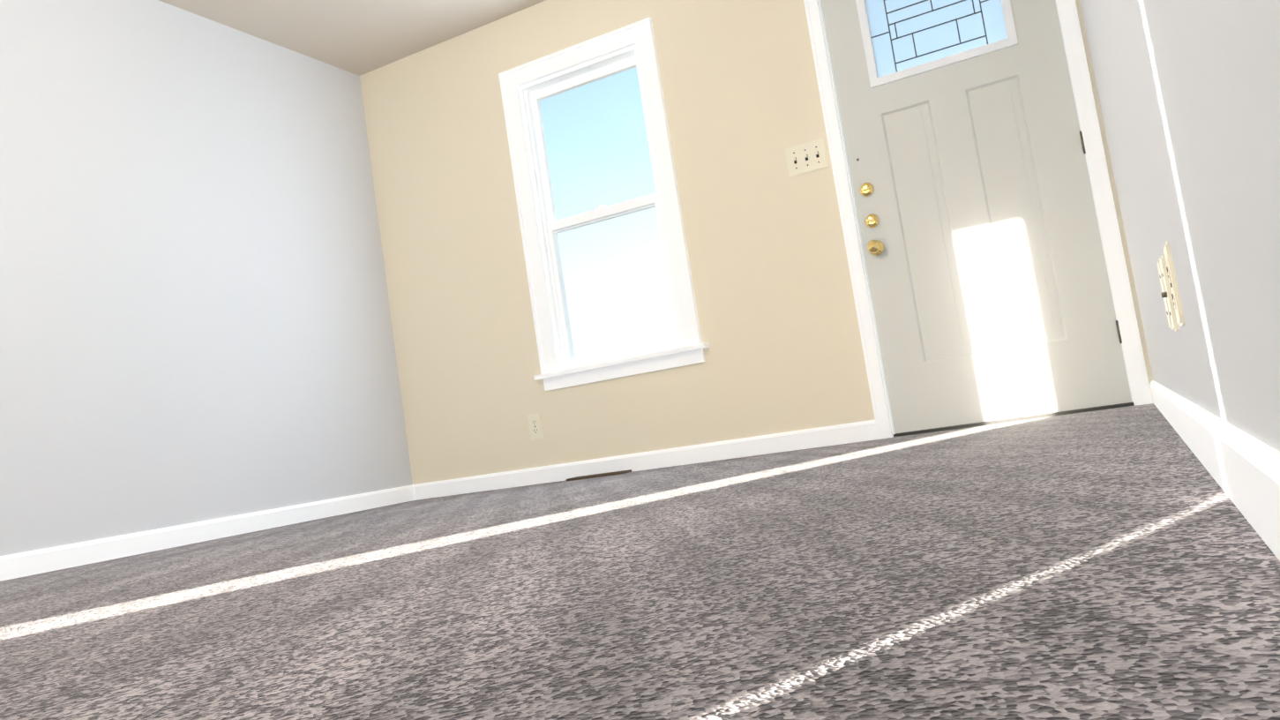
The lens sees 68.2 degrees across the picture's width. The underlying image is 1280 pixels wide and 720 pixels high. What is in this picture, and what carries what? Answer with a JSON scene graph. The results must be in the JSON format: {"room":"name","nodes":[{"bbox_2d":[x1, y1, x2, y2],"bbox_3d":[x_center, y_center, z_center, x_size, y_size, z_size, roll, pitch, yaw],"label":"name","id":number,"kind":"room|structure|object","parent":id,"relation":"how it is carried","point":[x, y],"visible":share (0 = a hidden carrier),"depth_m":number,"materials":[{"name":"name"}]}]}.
{"room":"empty living room","nodes":[
{"label":"empty living room","id":0,"kind":"room"},
{"bbox_2d":[0,0,412,555],"bbox_3d":[-2.881,-0.402,2.615,0.140,3.200,6.427,-11,-5,27],"label":"wall","id":1,"kind":"structure","parent":0,"point":[194,316],"depth_m":4.15,"materials":[{"name":"white paint"}]},
{"bbox_2d":[0,484,415,581],"bbox_3d":[-2.641,0.726,2.490,0.014,0.085,6.147,-11,-5,27],"label":"baseboard","id":2,"kind":"structure","parent":1,"relation":"attached to","point":[39,561],"depth_m":3.93,"materials":[{"name":"white paint"}]},
{"bbox_2d":[158,0,546,75],"bbox_3d":[-0.709,-2.282,1.514,5.571,0.410,6.427,-11,-5,27],"label":"ceiling","id":3,"kind":"structure","parent":0,"point":[359,37],"depth_m":4.81,"materials":[{"name":"beige paint"}]},
{"bbox_2d":[0,403,1279,719],"bbox_3d":[-0.313,0.350,1.306,5.571,0.050,6.427,-11,-5,27],"label":"floor","id":4,"kind":"structure","parent":0,"point":[1119,564],"depth_m":0.99,"materials":[{"name":"carpet"}]},
{"bbox_2d":[566,469,631,481],"bbox_3d":[-0.201,0.562,4.596,0.310,0.012,0.110,-11,-5,27],"label":"air vent register","id":5,"kind":"object","parent":4,"relation":"on","point":[599,475],"visible":0.98,"depth_m":4.56,"materials":[{"name":"brown metal"}]},
{"bbox_2d":[359,0,1152,484],"bbox_3d":[0.215,-0.714,4.567,3.940,3.200,0.140,-11,-5,27],"label":"wall","id":6,"kind":"structure","parent":0,"point":[778,319],"depth_m":4.58,"materials":[{"name":"beige paint"}]},
{"bbox_2d":[527,412,544,440],"bbox_3d":[-0.539,0.343,4.865,0.081,0.132,0.008,-11,-5,27],"label":"electrical outlet","id":7,"kind":"object","parent":6,"relation":"attached to","point":[535,426],"visible":1,"depth_m":4.86,"materials":[{"name":"beige plastic"}]},
{"bbox_2d":[498,17,708,390],"bbox_3d":[-0.191,-0.746,4.746,0.953,1.682,0.190,-11,-5,27],"label":"window","id":8,"kind":"structure","parent":6,"relation":"in","point":[527,88],"depth_m":4.76,"materials":[{"name":"white paint"}]},
{"bbox_2d":[412,419,877,500],"bbox_3d":[-0.117,0.516,4.647,2.593,0.085,0.014,-11,-5,27],"label":"baseboard","id":9,"kind":"structure","parent":6,"relation":"attached to","point":[847,433],"depth_m":4.52,"materials":[{"name":"white paint"}]},
{"bbox_2d":[785,137,829,177],"bbox_3d":[0.741,-0.903,4.211,0.184,0.132,0.018,-11,-5,27],"label":"switch plate","id":10,"kind":"object","parent":6,"relation":"attached to","point":[807,157],"visible":1,"depth_m":4.21,"materials":[{"name":"beige plastic"}]},
{"bbox_2d":[821,0,1132,433],"bbox_3d":[1.345,-0.769,3.918,0.924,2.044,0.124,-11,-5,27],"label":"door","id":11,"kind":"structure","parent":6,"relation":"in","point":[990,288],"depth_m":3.91,"materials":[{"name":"white paint"}]},
{"bbox_2d":[803,0,1152,439],"bbox_3d":[1.362,-0.798,3.971,1.050,2.132,0.162,-11,-5,27],"label":"door frame","id":12,"kind":"structure","parent":6,"relation":"attached to","point":[1109,220],"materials":[{"name":"white paint"}]},
{"bbox_2d":[893,402,1134,436],"bbox_3d":[1.524,0.247,3.898,0.924,0.012,0.142,-11,-5,27],"label":"door sill","id":13,"kind":"structure","parent":6,"relation":"attached to","point":[1066,412],"depth_m":3.82,"materials":[{"name":"grey metal"}]},
{"bbox_2d":[1079,0,1279,451],"bbox_3d":[1.029,-1.037,2.037,0.140,3.200,3.913,-11,-5,27],"label":"wall","id":14,"kind":"structure","parent":0,"point":[1188,92],"depth_m":0.93,"materials":[{"name":"grey paint"}]},
{"bbox_2d":[1156,256,1173,329],"bbox_3d":[0.976,-0.122,1.754,0.007,0.132,0.081,-11,-5,27],"label":"electrical outlet","id":15,"kind":"object","parent":14,"relation":"attached to","point":[1164,298],"visible":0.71,"depth_m":1.74,"materials":[{"name":"beige plastic"}]},
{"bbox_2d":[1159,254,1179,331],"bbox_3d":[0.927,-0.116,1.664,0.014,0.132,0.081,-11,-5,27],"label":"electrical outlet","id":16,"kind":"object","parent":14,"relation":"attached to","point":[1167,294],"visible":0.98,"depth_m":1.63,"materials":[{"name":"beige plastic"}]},
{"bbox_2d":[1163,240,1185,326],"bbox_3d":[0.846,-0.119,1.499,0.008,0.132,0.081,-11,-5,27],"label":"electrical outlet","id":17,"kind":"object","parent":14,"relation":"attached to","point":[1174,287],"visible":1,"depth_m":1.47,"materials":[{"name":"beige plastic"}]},
{"bbox_2d":[1150,380,1279,561],"bbox_3d":[1.098,0.117,1.913,0.014,0.085,3.787,-11,-5,27],"label":"baseboard","id":18,"kind":"structure","parent":14,"relation":"attached to","point":[1242,467],"depth_m":0.96,"materials":[{"name":"white paint"}]}
]}

